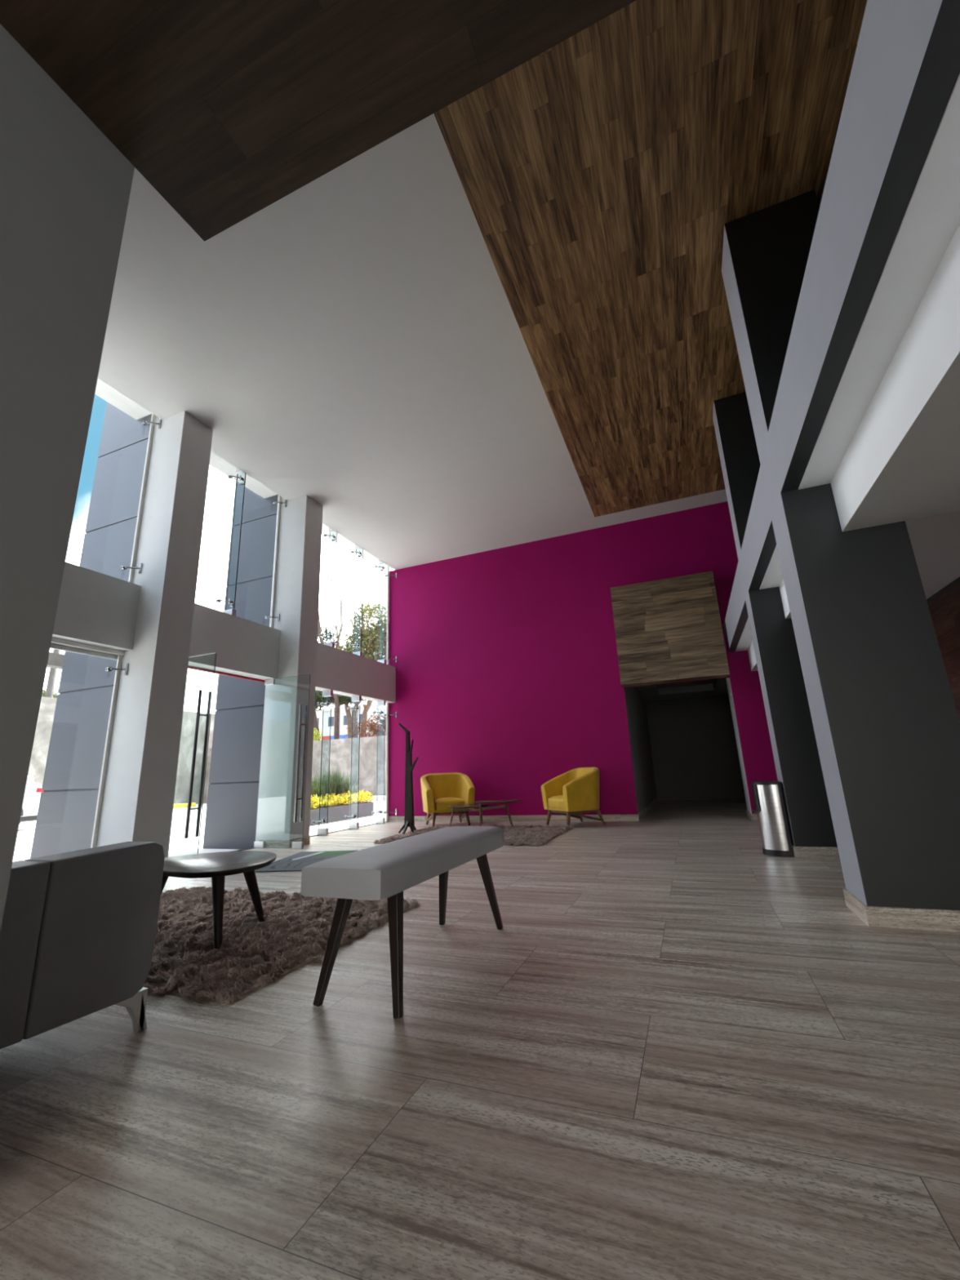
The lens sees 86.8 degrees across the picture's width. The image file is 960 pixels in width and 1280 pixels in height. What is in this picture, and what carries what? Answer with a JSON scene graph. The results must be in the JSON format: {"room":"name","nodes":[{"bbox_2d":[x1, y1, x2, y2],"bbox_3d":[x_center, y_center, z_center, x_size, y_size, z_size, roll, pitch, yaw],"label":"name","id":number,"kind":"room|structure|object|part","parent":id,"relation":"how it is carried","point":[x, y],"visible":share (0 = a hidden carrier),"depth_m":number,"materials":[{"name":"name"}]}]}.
{"room":"lobby","nodes":[
{"label":"lobby","id":0,"kind":"room"},
{"bbox_2d":[0,23,134,930],"bbox_3d":[-2.167,-0.741,-0.687,0.170,3.040,4.810,-8,-15,21],"label":"wall","id":1,"kind":"structure","parent":0,"point":[65,187],"depth_m":1.46,"materials":[{"name":"grey paint"}]},
{"bbox_2d":[52,561,141,651],"bbox_3d":[-4.191,-0.418,4.850,0.220,0.735,1.700,-8,-15,21],"label":"spandrel","id":2,"kind":"structure","parent":0,"point":[95,608],"depth_m":5.20,"materials":[{"name":"white paint"}]},
{"bbox_2d":[188,603,280,679],"bbox_3d":[-3.396,0.039,6.753,0.220,0.735,1.735,-8,-15,21],"label":"spandrel","id":3,"kind":"structure","parent":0,"point":[242,646],"depth_m":6.75,"materials":[{"name":"white paint"}]},
{"bbox_2d":[187,666,265,682],"bbox_3d":[-3.501,0.425,6.704,0.040,0.028,1.735,-8,-15,21],"label":"trim","id":4,"kind":"structure","parent":3,"relation":"attached to","point":[188,667],"depth_m":6.83,"materials":[{"name":"white metal"}]},
{"bbox_2d":[216,467,287,627],"bbox_3d":[-3.450,-1.443,7.131,0.192,2.325,1.735,-8,-15,21],"label":"window","id":5,"kind":"structure","parent":3,"relation":"on","point":[232,611],"depth_m":7.39,"materials":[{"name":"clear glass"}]},
{"bbox_3d":[-3.488,-1.437,7.146,0.067,2.325,1.734,-8,-15,21],"label":"frame","id":6,"kind":"part","parent":5,"relation":"part of","materials":[{"name":"white metal"}]},
{"bbox_2d":[0,0,635,241],"bbox_3d":[-1.014,-2.489,-0.588,2.349,0.300,5.100,-8,-15,21],"label":"ceiling","id":7,"kind":"structure","parent":0,"point":[227,108],"depth_m":1.59,"materials":[{"name":"brown wood"}]},
{"bbox_2d":[315,642,395,703],"bbox_3d":[-2.380,0.622,9.183,0.220,0.735,2.880,-8,-15,21],"label":"spandrel","id":8,"kind":"structure","parent":0,"point":[344,673],"depth_m":9.15,"materials":[{"name":"white paint"}]},
{"bbox_2d":[94,113,727,570],"bbox_3d":[-1.253,-3.554,4.152,7.550,0.420,13.400,-8,-15,21],"label":"ceiling","id":9,"kind":"structure","parent":0,"point":[353,344],"depth_m":5.43,"materials":[{"name":"paint"}]},
{"bbox_2d":[434,0,866,517],"bbox_3d":[0.787,-3.637,2.709,2.424,0.299,11.900,-8,-15,21],"label":"ceiling panel","id":10,"kind":"object","parent":9,"relation":"attached to","point":[602,175],"visible":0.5,"depth_m":3.65,"materials":[{"name":"brown wood"}]},
{"bbox_2d":[0,799,959,1279],"bbox_3d":[0.736,2.164,4.723,8.760,0.120,18.000,-8,-15,21],"label":"floor","id":11,"kind":"structure","parent":0,"point":[679,1050],"depth_m":1.42,"materials":[{"name":"stone"}]},
{"bbox_2d":[0,841,164,1048],"bbox_3d":[-2.175,1.147,1.879,1.620,0.664,0.884,-8,-15,21],"label":"sofa","id":12,"kind":"object","parent":11,"relation":"on","point":[78,931],"visible":1,"depth_m":1.74,"materials":[{"name":"grey fabric"}]},
{"bbox_3d":[-1.584,0.949,1.449,0.170,0.516,0.468,-8,-15,21],"label":"panel","id":13,"kind":"part","parent":12,"relation":"part of","materials":[{"name":"grey fabric"}]},
{"bbox_3d":[-1.344,1.385,1.880,0.133,0.138,0.152,-8,-15,21],"label":"leg","id":14,"kind":"part","parent":12,"relation":"part of","materials":[{"name":"metal"}]},
{"bbox_2d":[95,410,213,857],"bbox_3d":[-3.624,-0.230,5.723,0.599,5.360,0.409,-8,-15,21],"label":"column","id":15,"kind":"structure","parent":11,"relation":"on","point":[140,788],"depth_m":5.50,"materials":[{"name":"white paint"}]},
{"bbox_2d":[184,653,216,853],"bbox_3d":[-3.294,1.299,5.573,0.800,2.289,0.156,-8,-15,21],"label":"door","id":16,"kind":"structure","parent":11,"relation":"on","point":[208,714],"depth_m":5.44,"materials":[{"name":"clear glass"}]},
{"bbox_3d":[-3.047,1.294,5.402,0.033,1.535,0.032,-8,-15,21],"label":"handle","id":17,"kind":"part","parent":16,"relation":"part of","materials":[{"name":"metal"}]},
{"bbox_3d":[-3.001,1.321,5.513,0.033,1.535,0.032,-8,-15,21],"label":"handle","id":18,"kind":"part","parent":16,"relation":"part of","materials":[{"name":"metal"}]},
{"bbox_2d":[142,886,419,1004],"bbox_3d":[-1.763,1.774,3.196,2.389,0.072,1.758,-8,-15,21],"label":"rug","id":19,"kind":"object","parent":11,"relation":"on","point":[252,954],"visible":0.59,"depth_m":2.83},
{"bbox_2d":[160,850,276,949],"bbox_3d":[-1.634,1.534,3.025,0.925,0.419,0.687,-8,-15,21],"label":"coffee table","id":20,"kind":"object","parent":19,"relation":"on","point":[215,865],"visible":0.65,"depth_m":2.89,"materials":[{"name":"brown wood"}]},
{"bbox_3d":[-1.936,1.554,3.011,0.167,0.399,0.070,-1,-14,-3],"label":"leg","id":21,"kind":"part","parent":20,"relation":"part of","materials":[{"name":"brown wood"}]},
{"bbox_3d":[-1.447,1.479,2.797,0.070,0.396,0.143,11,-19,-42],"label":"leg","id":22,"kind":"part","parent":20,"relation":"part of","materials":[{"name":"brown wood"}]},
{"bbox_3d":[-1.410,1.569,3.155,0.173,0.399,0.070,5,-16,-27],"label":"leg","id":23,"kind":"part","parent":20,"relation":"part of","materials":[{"name":"brown wood"}]},
{"bbox_2d":[253,674,310,848],"bbox_3d":[-2.707,1.636,6.978,0.800,2.289,0.142,-8,-15,21],"label":"door","id":24,"kind":"structure","parent":11,"relation":"on","point":[258,844],"depth_m":6.82,"materials":[{"name":"clear glass"}]},
{"bbox_3d":[-2.702,1.635,6.976,0.790,2.278,0.012,-8,-15,21],"label":"glass","id":25,"kind":"part","parent":24,"relation":"part of","materials":[{"name":"white"}]},
{"bbox_3d":[-2.439,1.630,6.806,0.033,1.535,0.032,-8,-15,21],"label":"handle","id":26,"kind":"part","parent":24,"relation":"part of","materials":[{"name":"metal"}]},
{"bbox_3d":[-2.397,1.654,6.905,0.033,1.535,0.032,-8,-15,21],"label":"handle","id":27,"kind":"part","parent":24,"relation":"part of","materials":[{"name":"metal"}]},
{"bbox_2d":[255,494,323,848],"bbox_3d":[-2.823,0.230,7.639,0.599,5.360,0.404,-8,-15,21],"label":"column","id":28,"kind":"structure","parent":11,"relation":"on","point":[296,600],"depth_m":7.39,"materials":[{"name":"white paint"}]},
{"bbox_3d":[-2.763,2.729,6.798,0.539,0.100,0.014,-8,-15,21],"label":"baseboard","id":29,"kind":"part","parent":28,"relation":"part of","materials":[{"name":"stone"}]},
{"bbox_3d":[-2.444,2.739,6.886,0.014,0.100,0.390,-8,-15,21],"label":"baseboard","id":30,"kind":"part","parent":28,"relation":"part of","materials":[{"name":"stone"}]},
{"bbox_2d":[254,849,358,872],"bbox_3d":[-1.892,2.430,5.603,0.720,0.011,1.240,-4,-14,4],"label":"door mat","id":31,"kind":"object","parent":11,"relation":"on","point":[296,862],"visible":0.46,"depth_m":5.56,"materials":[{"name":"grey carpet"}]},
{"bbox_2d":[300,826,503,1018],"bbox_3d":[-0.279,1.300,2.552,0.401,0.561,1.400,-8,-15,21],"label":"bench","id":32,"kind":"object","parent":11,"relation":"on","point":[383,871],"visible":1,"depth_m":2.10,"materials":[{"name":"grey fabric"}]},
{"bbox_3d":[-0.601,1.261,2.124,0.167,0.448,0.068,9,-18,-38],"label":"leg","id":33,"kind":"part","parent":32,"relation":"part of","materials":[{"name":"brown wood"}]},
{"bbox_3d":[-0.341,1.224,2.024,0.068,0.448,0.167,0,-15,-8],"label":"leg","id":34,"kind":"part","parent":32,"relation":"part of","materials":[{"name":"brown wood"}]},
{"bbox_3d":[-0.288,1.089,2.606,0.390,0.127,1.400,-8,-15,21],"label":"seat","id":35,"kind":"part","parent":32,"relation":"part of","materials":[{"name":"grey fabric"}]},
{"bbox_3d":[-0.213,1.484,3.052,0.068,0.448,0.167,0,-15,-8],"label":"leg","id":36,"kind":"part","parent":32,"relation":"part of","materials":[{"name":"brown wood"}]},
{"bbox_3d":[0.047,1.447,2.952,0.167,0.448,0.068,9,-18,-38],"label":"leg","id":37,"kind":"part","parent":32,"relation":"part of","materials":[{"name":"brown wood"}]},
{"bbox_2d":[398,723,418,834],"bbox_3d":[-1.122,2.144,7.998,0.303,1.689,0.333,4,-16,-23],"label":"coat rack","id":38,"kind":"object","parent":11,"relation":"on","point":[409,820],"visible":0.89,"depth_m":7.93,"materials":[{"name":"brown wood"}]},
{"bbox_2d":[420,772,475,826],"bbox_3d":[-0.577,2.777,8.870,0.881,0.876,0.734,2,-15,-15],"label":"armchair","id":39,"kind":"object","parent":11,"relation":"on","point":[439,791],"visible":0.8,"depth_m":8.85,"materials":[{"name":"yellow fabric"}]},
{"bbox_3d":[-0.913,3.141,8.976,0.056,0.250,0.130,10,-19,-39],"label":"leg","id":40,"kind":"part","parent":39,"relation":"part of","materials":[{"name":"brown wood"}]},
{"bbox_3d":[-0.760,2.995,8.436,0.084,0.252,0.093,2,-15,-15],"label":"leg","id":41,"kind":"part","parent":39,"relation":"part of","materials":[{"name":"brown wood"}]},
{"bbox_2d":[434,797,464,810],"bbox_3d":[-0.558,2.829,8.795,0.500,0.185,0.570,2,-15,-15],"label":"seat cushion","id":42,"kind":"object","parent":39,"relation":"on","point":[440,803],"depth_m":8.54,"materials":[{"name":"yellow fabric"}]},
{"bbox_3d":[-0.560,2.937,8.792,0.560,0.045,0.600,2,-15,-15],"label":"seat","id":43,"kind":"part","parent":39,"relation":"part of","materials":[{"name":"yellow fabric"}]},
{"bbox_3d":[-0.213,3.010,8.582,0.084,0.252,0.093,2,-15,-15],"label":"leg","id":44,"kind":"part","parent":39,"relation":"part of","materials":[{"name":"brown wood"}]},
{"bbox_2d":[373,824,575,846],"bbox_3d":[-0.035,2.725,7.166,2.437,0.072,1.897,-8,-15,21],"label":"rug","id":45,"kind":"object","parent":11,"relation":"on","point":[517,835],"visible":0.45,"depth_m":6.94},
{"bbox_2d":[448,800,521,826],"bbox_3d":[0.074,2.770,8.091,1.220,0.385,0.570,-8,-15,21],"label":"coffee table","id":46,"kind":"object","parent":45,"relation":"on","point":[480,806],"visible":0.98,"depth_m":7.97,"materials":[{"name":"brown wood"}]},
{"bbox_3d":[-0.449,2.840,8.138,0.113,0.313,0.037,2,-15,-18],"label":"leg","id":47,"kind":"part","parent":46,"relation":"part of","materials":[{"name":"brown wood"}]},
{"bbox_3d":[-0.210,2.696,8.055,0.484,0.040,0.018,-10,-16,28],"label":"rail","id":48,"kind":"part","parent":46,"relation":"part of","materials":[{"name":"brown wood"}]},
{"bbox_3d":[0.006,2.731,7.905,0.036,0.370,0.093,-3,-14,3],"label":"leg","id":49,"kind":"part","parent":46,"relation":"part of","materials":[{"name":"brown wood"}]},
{"bbox_3d":[0.199,2.618,7.925,0.406,0.075,0.018,-4,-15,7],"label":"rail","id":50,"kind":"part","parent":46,"relation":"part of","materials":[{"name":"brown wood"}]},
{"bbox_3d":[0.443,2.702,7.865,0.139,0.374,0.049,-8,-15,21],"label":"leg","id":51,"kind":"part","parent":46,"relation":"part of","materials":[{"name":"brown wood"}]},
{"bbox_2d":[541,767,605,827],"bbox_3d":[1.494,2.497,8.114,0.734,0.876,0.820,4,-16,-23],"label":"armchair","id":52,"kind":"object","parent":11,"relation":"on","point":[573,793],"visible":0.98,"depth_m":7.85,"materials":[{"name":"yellow fabric"}]},
{"bbox_3d":[1.117,2.849,8.171,0.093,0.252,0.084,4,-16,-23],"label":"leg","id":53,"kind":"part","parent":52,"relation":"part of","materials":[{"name":"brown wood"}]},
{"bbox_2d":[547,795,564,808],"bbox_3d":[1.440,2.561,8.073,0.570,0.185,0.500,4,-16,-23],"label":"seat cushion","id":54,"kind":"object","parent":52,"relation":"on","point":[554,802],"depth_m":7.97,"materials":[{"name":"yellow fabric"}]},
{"bbox_3d":[1.467,2.664,8.057,0.600,0.045,0.560,4,-16,-23],"label":"seat","id":55,"kind":"part","parent":52,"relation":"part of","materials":[{"name":"yellow fabric"}]},
{"bbox_3d":[1.337,2.711,7.668,0.093,0.252,0.084,4,-16,-23],"label":"leg","id":56,"kind":"part","parent":52,"relation":"part of","materials":[{"name":"brown wood"}]},
{"bbox_3d":[1.873,2.745,7.887,0.130,0.250,0.056,-3,-14,2],"label":"leg","id":57,"kind":"part","parent":52,"relation":"part of","materials":[{"name":"brown wood"}]},
{"bbox_2d":[751,780,794,857],"bbox_3d":[2.804,1.717,4.921,0.262,0.666,0.316,-8,-15,21],"label":"trash can","id":58,"kind":"object","parent":11,"relation":"on","point":[768,798],"visible":1,"depth_m":4.80,"materials":[{"name":"metal"}]},
{"bbox_3d":[2.803,1.406,4.996,0.235,0.027,0.316,-8,-15,21],"label":"lid","id":59,"kind":"part","parent":58,"relation":"part of","materials":[{"name":"black plastic"}]},
{"bbox_3d":[2.909,1.689,4.884,0.032,0.605,0.316,-8,-15,21],"label":"panel","id":60,"kind":"part","parent":58,"relation":"part of","materials":[{"name":"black metal"}]},
{"bbox_2d":[712,391,839,859],"bbox_3d":[3.129,-0.387,5.274,0.628,4.900,0.358,-8,-15,21],"label":"pillar","id":61,"kind":"structure","parent":11,"relation":"on","point":[799,773],"depth_m":5.00,"materials":[{"name":"grey paint"}]},
{"bbox_2d":[724,560,748,652],"bbox_3d":[3.499,-0.350,6.925,0.100,0.460,2.940,-8,-15,21],"label":"beam","id":62,"kind":"structure","parent":61,"relation":"attached to","point":[736,616],"depth_m":6.63,"materials":[{"name":"grey paint"}]},
{"bbox_3d":[3.160,1.898,4.521,0.628,0.100,0.014,-8,-15,21],"label":"baseboard","id":63,"kind":"part","parent":61,"relation":"part of","materials":[{"name":"wood"}]},
{"bbox_2d":[721,189,959,932],"bbox_3d":[2.344,-0.838,3.396,0.628,4.900,0.448,-8,-15,21],"label":"pillar","id":64,"kind":"structure","parent":11,"relation":"on","point":[886,722],"depth_m":2.98,"materials":[{"name":"grey paint"}]},
{"bbox_2d":[741,465,776,591],"bbox_3d":[2.499,-0.924,4.534,0.100,0.460,1.710,-8,-15,21],"label":"beam","id":65,"kind":"structure","parent":64,"relation":"attached to","point":[759,543],"depth_m":4.39,"materials":[{"name":"grey paint"}]},
{"bbox_3d":[2.158,1.526,2.913,0.014,0.100,0.434,-8,-15,21],"label":"baseboard","id":66,"kind":"part","parent":64,"relation":"part of","materials":[{"name":"wood"}]},
{"bbox_2d":[768,0,959,493],"bbox_3d":[0.597,-2.016,-0.015,0.100,0.460,7.550,-8,-15,21],"label":"beam","id":67,"kind":"structure","parent":64,"relation":"attached to","point":[905,71],"depth_m":1.70,"materials":[{"name":"grey paint"}]},
{"bbox_3d":[2.358,1.437,2.602,0.628,0.100,0.014,-8,-15,21],"label":"baseboard","id":68,"kind":"part","parent":64,"relation":"part of","materials":[{"name":"stone"}]},
{"bbox_2d":[385,501,777,821],"bbox_3d":[2.001,0.463,8.999,8.500,5.200,0.020,-8,-15,21],"label":"wall","id":69,"kind":"structure","parent":0,"point":[508,677],"depth_m":9.38,"materials":[{"name":"paint"}]},
{"bbox_2d":[387,813,758,822],"bbox_3d":[2.059,2.932,8.363,8.300,0.100,0.014,-8,-15,21],"label":"baseboard","id":70,"kind":"structure","parent":69,"relation":"attached to","point":[555,817],"depth_m":8.86,"materials":[{"name":"stone"}]},
{"bbox_2d":[610,571,729,687],"bbox_3d":[3.119,-0.153,8.473,1.635,1.698,0.348,-8,-15,21],"label":"cladding","id":71,"kind":"object","parent":69,"relation":"attached to","point":[668,630],"visible":1,"depth_m":8.30,"materials":[{"name":"brown wood"}]},
{"bbox_2d":[623,686,657,813],"bbox_3d":[3.355,2.191,10.710,0.140,2.600,4.830,-8,-15,21],"label":"wall","id":72,"kind":"structure","parent":0,"point":[638,730],"depth_m":10.08,"materials":[{"name":"paint"}]},
{"bbox_2d":[638,795,753,821],"bbox_3d":[4.227,3.281,10.065,1.650,0.100,4.864,-8,-15,21],"label":"baseboard","id":73,"kind":"structure","parent":72,"relation":"attached to","point":[645,811],"depth_m":9.08,"materials":[{"name":"stone"}]},
{"bbox_2d":[634,678,728,701],"bbox_3d":[5.175,0.735,10.383,4.200,0.210,4.980,-8,-15,21],"label":"ceiling","id":74,"kind":"structure","parent":0,"point":[718,686],"depth_m":11.74,"materials":[{"name":"paint"}]},
{"bbox_2d":[645,694,745,799],"bbox_3d":[6.153,2.469,12.238,4.160,2.600,0.150,-8,-15,21],"label":"wall","id":75,"kind":"structure","parent":0,"point":[694,747],"depth_m":12.47,"materials":[{"name":"paint"}]},
{"bbox_2d":[725,677,751,813],"bbox_3d":[4.235,1.516,8.229,0.130,2.600,0.730,-8,-15,21],"label":"wall","id":76,"kind":"structure","parent":0,"point":[728,682],"depth_m":8.19,"materials":[{"name":"white paint"}]},
{"bbox_2d":[735,73,959,651],"bbox_3d":[2.600,-1.569,2.037,2.029,0.464,12.950,-8,-15,21],"label":"ceiling","id":77,"kind":"structure","parent":0,"point":[931,220],"depth_m":2.10,"materials":[{"name":"white paint"}]},
{"bbox_2d":[747,223,959,671],"bbox_3d":[2.608,-1.176,1.945,1.650,0.340,12.939,-8,-15,21],"label":"beam","id":78,"kind":"structure","parent":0,"point":[901,463],"depth_m":2.34,"materials":[{"name":"paint"}]},
{"bbox_2d":[928,583,959,720],"bbox_3d":[3.481,-0.176,1.334,0.140,2.500,12.950,-8,-15,21],"label":"wall","id":79,"kind":"structure","parent":0,"point":[944,611],"depth_m":5.40,"materials":[{"name":"brown wood"}]},
{"bbox_2d":[926,576,959,604],"bbox_3d":[3.439,-1.423,1.651,0.120,0.075,12.950,-8,-15,21],"label":"trim","id":80,"kind":"structure","parent":79,"relation":"attached to","point":[957,581],"depth_m":5.40,"materials":[{"name":"black plastic"}]},
{"label":"outside","id":81,"kind":"structure","parent":0,"visible":0},
{"bbox_2d":[12,800,386,862],"bbox_3d":[-16.194,1.615,-0.556,90.000,0.270,47.500,-8,-15,21],"label":"ground","id":82,"kind":"structure","parent":81,"point":[179,845],"depth_m":9.77,"materials":[{"name":"concrete"}]},
{"bbox_2d":[19,775,43,823],"bbox_3d":[-11.960,3.451,10.634,1.790,1.530,4.198,-8,-15,21],"label":"car","id":83,"kind":"object","parent":82,"relation":"on","point":[31,801],"visible":0.21,"depth_m":11.88,"materials":[{"name":"white paint"}]},
{"bbox_3d":[-11.890,3.907,10.649,1.750,0.130,3.760,-8,-15,21],"label":"sill","id":84,"kind":"part","parent":83,"relation":"part of","materials":[{"name":"black plastic"}]},
{"bbox_2d":[36,787,43,792],"bbox_3d":[-10.577,3.598,12.167,0.330,0.100,0.230,-8,-15,21],"label":"tail lamp","id":85,"kind":"object","parent":83,"relation":"attached to","point":[38,789],"depth_m":12.04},
{"bbox_2d":[46,652,64,669],"bbox_3d":[-6.630,1.122,5.111,0.180,2.740,5.500,-8,-15,21],"label":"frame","id":86,"kind":"object","parent":82,"relation":"on","point":[55,660],"visible":0.02,"depth_m":7.07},
{"bbox_2d":[30,401,151,858],"bbox_3d":[-4.381,-0.977,6.229,0.966,7.180,0.400,-8,-15,21],"label":"pier","id":87,"kind":"object","parent":82,"relation":"on","point":[65,818],"visible":0.36,"depth_m":5.68,"materials":[{"name":"grey concrete"}]},
{"bbox_2d":[27,696,214,804],"bbox_3d":[-18.090,2.279,10.291,0.400,4.000,29.900,-8,-15,21],"label":"wall","id":88,"kind":"structure","parent":82,"relation":"on","point":[47,705],"depth_m":22.03,"materials":[{"name":"concrete"}]},
{"bbox_2d":[173,802,195,808],"bbox_3d":[-11.687,6.187,18.776,0.200,0.150,2.500,-8,-15,21],"label":"wheel stop","id":89,"kind":"object","parent":82,"relation":"on","point":[193,804],"visible":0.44,"depth_m":19.37,"materials":[{"name":"yellow paint"}]},
{"bbox_2d":[202,482,278,848],"bbox_3d":[-3.579,-0.517,8.148,0.966,7.180,0.400,-8,-15,21],"label":"pier","id":90,"kind":"object","parent":82,"relation":"on","point":[232,804],"visible":0.46,"depth_m":7.56,"materials":[{"name":"grey concrete"}]},
{"bbox_2d":[205,735,386,803],"bbox_3d":[-5.609,5.271,20.729,14.500,2.410,0.400,-8,-15,21],"label":"wall","id":91,"kind":"structure","parent":82,"relation":"on","point":[371,765],"depth_m":20.36,"materials":[{"name":"concrete"}]},
{"bbox_2d":[231,821,386,851],"bbox_3d":[-3.150,2.770,6.647,0.080,0.036,7.100,-8,-15,21],"label":"threshold","id":92,"kind":"object","parent":82,"relation":"on","point":[385,821],"visible":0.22,"depth_m":8.26,"materials":[{"name":"grey paint"}]},
{"bbox_2d":[50,378,161,848],"bbox_3d":[-4.213,-0.430,4.862,0.187,5.354,1.702,-8,-16,22],"label":"window","id":93,"kind":"structure","parent":92,"relation":"on","point":[56,643],"depth_m":5.38,"materials":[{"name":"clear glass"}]},
{"bbox_2d":[311,527,396,835],"bbox_3d":[-2.356,0.604,9.178,0.231,5.354,2.879,-8,-15,21],"label":"window","id":94,"kind":"structure","parent":92,"relation":"on","point":[321,831],"depth_m":9.50,"materials":[{"name":"clear glass"}]},
{"bbox_3d":[-2.412,0.612,9.198,0.067,5.354,2.879,-8,-15,21],"label":"frame","id":95,"kind":"part","parent":94,"relation":"part of","materials":[{"name":"white metal"}]},
{"bbox_2d":[309,801,373,826],"bbox_3d":[-3.472,3.563,10.243,0.540,0.320,3.880,-8,-15,21],"label":"planter","id":96,"kind":"object","parent":82,"relation":"on","point":[336,813],"visible":0.36,"depth_m":10.78,"materials":[{"name":"concrete"}]},
{"bbox_2d":[311,766,359,808],"bbox_3d":[-3.322,3.143,11.010,0.704,0.882,1.986,-8,-15,21],"label":"reeds","id":97,"kind":"object","parent":96,"relation":"on","point":[338,786],"visible":0.52,"depth_m":11.05,"materials":[{"name":"green plant"}]},
{"bbox_2d":[310,790,373,808],"bbox_3d":[-3.357,3.305,10.327,0.415,0.386,4.049,-8,-15,21],"label":"blossom","id":98,"kind":"object","parent":96,"relation":"in","point":[359,797],"visible":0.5,"depth_m":10.97,"materials":[{"name":"yellow plant"}]},
{"bbox_2d":[363,795,386,800],"bbox_3d":[-3.282,5.855,18.839,2.200,0.150,0.800,-8,-15,21],"label":"kerb","id":99,"kind":"object","parent":82,"relation":"on","point":[380,797],"visible":0.21,"depth_m":18.60,"materials":[{"name":"white concrete"}]},
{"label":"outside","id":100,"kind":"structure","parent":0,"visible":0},
{"bbox_3d":[-19.661,9.569,38.117,54.000,3.880,82.000,-8,-15,21],"label":"terrace","id":101,"kind":"object","parent":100,"visible":0},
{"bbox_2d":[41,686,59,697],"bbox_3d":[-20.049,2.665,21.640,3.515,1.686,12.234,-8,-15,21],"label":"hedge","id":102,"kind":"object","parent":101,"relation":"on","point":[55,695],"visible":0.02,"depth_m":22.54,"materials":[{"name":"green plant"}]},
{"bbox_2d":[44,648,60,697],"bbox_3d":[-17.598,0.433,21.186,0.500,5.200,1.800,-8,-15,21],"label":"utility pole","id":103,"kind":"object","parent":101,"relation":"on","point":[52,673],"visible":0.11,"depth_m":20.83,"materials":[{"name":"grey concrete"}]},
{"bbox_2d":[313,728,321,740],"bbox_3d":[-8.316,4.412,23.358,2.571,1.327,1.266,-8,-15,21],"label":"bush","id":104,"kind":"object","parent":101,"relation":"on","point":[317,731],"visible":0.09,"depth_m":22.95,"materials":[{"name":"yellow plant"}]},
{"bbox_2d":[317,556,342,739],"bbox_3d":[-8.100,-0.541,25.125,3.448,11.393,2.129,-3,-14,4],"label":"bare tree","id":105,"kind":"object","parent":101,"relation":"on","point":[336,717],"visible":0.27,"depth_m":23.77,"materials":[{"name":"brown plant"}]},
{"bbox_2d":[322,734,347,740],"bbox_3d":[-7.801,5.673,28.021,2.250,0.820,0.140,-8,-15,21],"label":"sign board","id":106,"kind":"object","parent":101,"relation":"on","point":[340,736],"visible":0.2,"depth_m":28.15,"materials":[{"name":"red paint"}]},
{"bbox_3d":[-8.578,5.706,28.305,0.600,0.680,0.080,-8,-15,21],"label":"red panel","id":107,"kind":"part","parent":106,"relation":"part of","materials":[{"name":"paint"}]},
{"bbox_3d":[-7.537,5.559,27.905,1.650,0.680,0.080,-8,-15,21],"label":"blue panel","id":108,"kind":"part","parent":106,"relation":"part of","materials":[{"name":"paint"}]},
{"bbox_2d":[313,625,365,740],"bbox_3d":[-7.845,2.185,25.308,5.668,6.264,3.008,-3,-14,4],"label":"leafy tree","id":109,"kind":"object","parent":101,"relation":"on","point":[343,700],"visible":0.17,"depth_m":24.48,"materials":[{"name":"green plant"}]},
{"bbox_2d":[338,706,340,734],"bbox_3d":[-11.980,6.588,43.392,0.500,7.000,1.800,-8,-15,21],"label":"utility pole","id":110,"kind":"object","parent":101,"relation":"on","point":[340,706],"visible":0.02,"depth_m":43.42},
{"bbox_2d":[315,704,386,739],"bbox_3d":[-12.002,9.608,51.003,7.300,4.950,7.300,-8,-15,21],"label":"building","id":111,"kind":"structure","parent":101,"relation":"on","point":[326,712],"depth_m":48.26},
{"bbox_3d":[-14.205,7.774,48.401,0.654,0.910,0.020,-8,-15,21],"label":"pane","id":112,"kind":"part","parent":111,"relation":"part of","materials":[{"name":"grey glass"}]},
{"bbox_3d":[-12.585,7.547,47.778,0.654,0.910,0.020,-8,-15,21],"label":"pane","id":113,"kind":"part","parent":111,"relation":"part of","materials":[{"name":"grey glass"}]},
{"bbox_2d":[324,587,386,737],"bbox_3d":[-5.413,1.124,24.595,5.868,7.713,2.559,-7,-15,17],"label":"leafy tree","id":114,"kind":"object","parent":101,"relation":"on","point":[369,636],"visible":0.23,"depth_m":24.36,"materials":[{"name":"green plant"}]},
{"bbox_3d":[-5.437,0.591,24.711,5.882,5.230,2.528,-8,-15,21],"label":"crown","id":115,"kind":"part","parent":114,"relation":"part of","materials":[{"name":"green plant"}]},
{"bbox_2d":[346,713,386,737],"bbox_3d":[-4.941,3.993,22.587,2.327,1.535,1.218,-5,-15,8],"label":"bush","id":116,"kind":"object","parent":101,"relation":"on","point":[373,727],"visible":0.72,"depth_m":22.39,"materials":[{"name":"orange plant"}]},
{"bbox_2d":[369,721,386,736],"bbox_3d":[-4.576,8.817,45.312,8.300,3.050,6.300,-8,-15,21],"label":"building","id":117,"kind":"structure","parent":101,"relation":"on","point":[375,722],"depth_m":43.91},
{"bbox_2d":[379,717,386,735],"bbox_3d":[-3.438,3.678,21.893,1.810,1.765,1.421,-8,-15,21],"label":"bush","id":118,"kind":"object","parent":101,"relation":"on","point":[381,720],"visible":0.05,"depth_m":21.89,"materials":[{"name":"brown plant"}]}
]}

